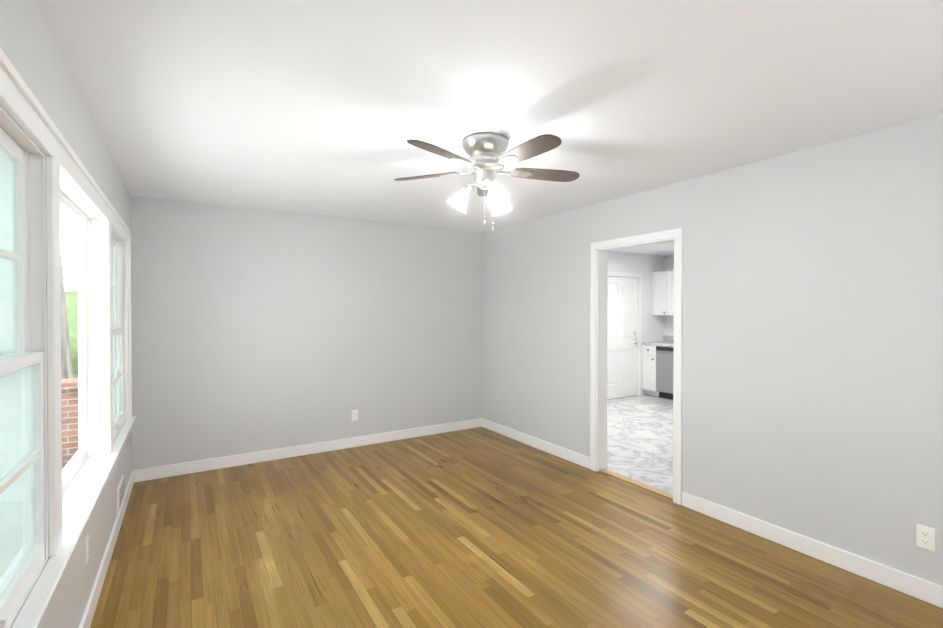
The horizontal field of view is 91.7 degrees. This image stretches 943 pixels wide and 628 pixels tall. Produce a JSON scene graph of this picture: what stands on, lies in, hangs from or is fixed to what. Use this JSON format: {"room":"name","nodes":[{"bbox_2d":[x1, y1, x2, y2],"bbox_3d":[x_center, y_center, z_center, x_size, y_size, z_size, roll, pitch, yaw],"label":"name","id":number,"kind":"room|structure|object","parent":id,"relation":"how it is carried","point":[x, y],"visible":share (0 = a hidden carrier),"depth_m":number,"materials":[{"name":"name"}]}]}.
{"room":"empty living room","nodes":[
{"label":"empty living room","id":0,"kind":"room"},
{"bbox_2d":[0,0,131,627],"bbox_3d":[-1.400,0.238,1.377,0.120,2.440,6.150,0,1,-32],"label":"wall","id":1,"kind":"structure","parent":0,"point":[29,48],"depth_m":1.88,"materials":[{"name":"grey paint"}]},
{"bbox_2d":[0,48,135,627],"bbox_3d":[-1.832,0.149,2.078,0.228,1.576,3.510,0,1,-32],"label":"triple window","id":2,"kind":"structure","parent":1,"relation":"in","point":[47,504],"depth_m":1.54,"materials":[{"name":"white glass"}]},
{"bbox_2d":[85,534,88,563],"bbox_3d":[-1.786,1.092,2.127,0.009,0.115,0.070,0,1,-32],"label":"electrical outlet","id":3,"kind":"object","parent":1,"relation":"attached to","point":[86,548],"visible":0.98,"depth_m":2.11,"materials":[{"name":"plastic"}]},
{"bbox_2d":[79,469,138,627],"bbox_3d":[-1.333,1.405,1.410,0.020,0.105,5.880,0,1,-32],"label":"baseboard","id":4,"kind":"structure","parent":1,"relation":"attached to","point":[89,611],"depth_m":2.55,"materials":[{"name":"white wood"}]},
{"bbox_2d":[117,474,123,512],"bbox_3d":[-2.445,1.247,3.190,0.013,0.168,0.320,0,1,-32],"label":"air vent","id":5,"kind":"object","parent":1,"relation":"in","point":[120,492],"visible":1,"depth_m":3.13,"materials":[{"name":"white metal"}]},
{"bbox_2d":[130,196,481,469],"bbox_3d":[-1.419,0.208,4.898,3.570,2.440,0.150,0,1,-32],"label":"wall","id":6,"kind":"structure","parent":0,"point":[254,330],"depth_m":4.56,"materials":[{"name":"grey paint"}]},
{"bbox_2d":[139,418,482,481],"bbox_3d":[-1.362,1.376,4.846,3.540,0.105,0.016,0,1,-32],"label":"baseboard","id":7,"kind":"structure","parent":6,"relation":"attached to","point":[145,474],"depth_m":4.58,"materials":[{"name":"white wood"}]},
{"bbox_2d":[352,410,357,420],"bbox_3d":[-1.254,1.088,4.915,0.070,0.115,0.009,0,1,-32],"label":"electrical outlet","id":8,"kind":"object","parent":6,"relation":"attached to","point":[354,415],"visible":1,"depth_m":4.91,"materials":[{"name":"plastic"}]},
{"bbox_2d":[34,0,942,255],"bbox_3d":[1.831,-1.050,3.566,7.930,0.100,6.470,0,1,-32],"label":"ceiling","id":9,"kind":"structure","parent":0,"point":[327,108],"depth_m":2.02,"materials":[{"name":"paint"}]},
{"bbox_2d":[394,132,579,231],"bbox_3d":[0.107,-0.732,2.587,1.129,0.520,1.086,0,1,-32],"label":"ceiling fan","id":10,"kind":"object","parent":9,"relation":"attached to","point":[488,160],"visible":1,"depth_m":2.53,"materials":[{"name":"silver metal"}]},
{"bbox_2d":[90,395,942,627],"bbox_3d":[1.831,1.489,3.587,7.930,0.100,6.470,0,1,-32],"label":"floor","id":11,"kind":"structure","parent":0,"point":[479,527],"depth_m":2.78,"materials":[{"name":"brown wood"}]},
{"bbox_2d":[642,343,649,394],"bbox_3d":[3.275,0.964,7.948,0.617,0.873,0.283,0,1,-32],"label":"base cabinet","id":12,"kind":"object","parent":11,"relation":"on","point":[645,346],"depth_m":7.83,"materials":[{"name":"white wood"}]},
{"bbox_2d":[650,343,672,399],"bbox_3d":[3.508,0.967,7.571,0.620,0.873,0.714,0,1,-32],"label":"dishwasher","id":13,"kind":"object","parent":11,"relation":"on","point":[657,368],"depth_m":7.58,"materials":[{"name":"silver metal"}]},
{"bbox_2d":[658,339,673,346],"bbox_3d":[3.670,0.513,7.299,0.628,0.040,1.796,0,1,-32],"label":"countertop","id":14,"kind":"structure","parent":13,"relation":"on","point":[663,343],"depth_m":7.60,"materials":[{"name":"grey stone"}]},
{"bbox_2d":[608,251,663,394],"bbox_3d":[1.777,0.188,7.266,4.120,2.440,0.150,0,1,-32],"label":"wall","id":15,"kind":"structure","parent":0,"point":[645,265],"depth_m":7.95,"materials":[{"name":"paint"}]},
{"bbox_2d":[607,276,637,398],"bbox_3d":[2.482,0.389,7.631,0.892,2.020,0.106,0,1,-32],"label":"kitchen door","id":16,"kind":"structure","parent":15,"relation":"in","point":[622,342],"depth_m":7.67,"materials":[{"name":"white wood"}]},
{"bbox_2d":[608,272,641,395],"bbox_3d":[2.453,0.359,7.677,1.024,2.092,0.168,0,1,-32],"label":"door frame","id":17,"kind":"structure","parent":15,"relation":"attached to","point":[639,324],"depth_m":7.86,"materials":[{"name":"white wood"}]},
{"bbox_2d":[664,255,673,335],"bbox_3d":[4.683,0.196,6.383,0.120,2.440,4.420,0,1,-32],"label":"wall","id":18,"kind":"structure","parent":0,"point":[668,319],"depth_m":8.13,"materials":[{"name":"paint"}]},
{"bbox_2d":[652,270,673,314],"bbox_3d":[3.626,-0.355,7.615,0.364,0.760,1.200,0,1,-32],"label":"upper cabinet","id":19,"kind":"object","parent":18,"relation":"attached to","point":[662,292],"visible":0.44,"depth_m":7.86,"materials":[{"name":"white wood"}]},
{"bbox_2d":[663,335,673,342],"bbox_3d":[3.929,0.442,7.460,0.019,0.099,1.796,0,1,-32],"label":"backsplash","id":20,"kind":"structure","parent":18,"relation":"attached to","point":[669,339],"depth_m":8.09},
{"bbox_2d":[482,113,942,585],"bbox_3d":[1.648,0.220,3.463,0.120,2.440,6.470,0,1,-32],"label":"wall","id":21,"kind":"structure","parent":0,"point":[812,375],"depth_m":2.83,"materials":[{"name":"grey paint"}]},
{"bbox_2d":[483,419,589,468],"bbox_3d":[0.620,1.375,4.992,0.020,0.105,1.803,0,1,-32],"label":"baseboard","id":22,"kind":"structure","parent":21,"relation":"attached to","point":[569,455],"depth_m":4.81,"materials":[{"name":"white wood"}]},
{"bbox_2d":[590,228,682,504],"bbox_3d":[1.401,0.394,3.864,0.160,2.086,0.912,0,1,-32],"label":"door frame","id":23,"kind":"structure","parent":21,"relation":"attached to","point":[598,347],"depth_m":4.15,"materials":[{"name":"white wood"}]},
{"bbox_2d":[682,492,942,607],"bbox_3d":[2.402,1.399,2.130,0.020,0.105,3.093,0,1,-32],"label":"baseboard","id":24,"kind":"structure","parent":21,"relation":"attached to","point":[913,586],"depth_m":2.66,"materials":[{"name":"white wood"}]},
{"bbox_2d":[916,524,934,551],"bbox_3d":[2.294,1.130,2.312,0.009,0.115,0.070,0,1,-32],"label":"electrical outlet","id":25,"kind":"object","parent":21,"relation":"attached to","point":[925,537],"visible":1,"depth_m":2.31,"materials":[{"name":"plastic"}]},
{"label":"outside","id":26,"kind":"structure","parent":0,"visible":0},
{"bbox_3d":[-23.423,2.039,-1.078,39.880,0.120,65.000,0,1,-32],"label":"ground","id":27,"kind":"structure","parent":26,"visible":0},
{"bbox_2d":[60,250,72,378],"bbox_3d":[-6.105,-1.008,6.381,2.476,6.166,0.878,0,1,-32],"label":"tree","id":28,"kind":"object","parent":27,"relation":"on","point":[69,375],"depth_m":6.36,"materials":[{"name":"green plant"}]},
{"bbox_2d":[61,378,78,469],"bbox_3d":[-7.028,1.391,4.532,5.850,1.080,0.500,0,1,-32],"label":"brick wall","id":29,"kind":"structure","parent":27,"relation":"on","point":[70,441],"depth_m":5.61,"materials":[{"name":"red brick"}]},
{"bbox_2d":[65,290,77,377],"bbox_3d":[-12.181,0.938,10.309,11.559,3.512,7.537,0,1,-32],"label":"hedge","id":30,"kind":"object","parent":27,"relation":"on","point":[73,333],"depth_m":9.61,"materials":[{"name":"green plant"}]}
]}

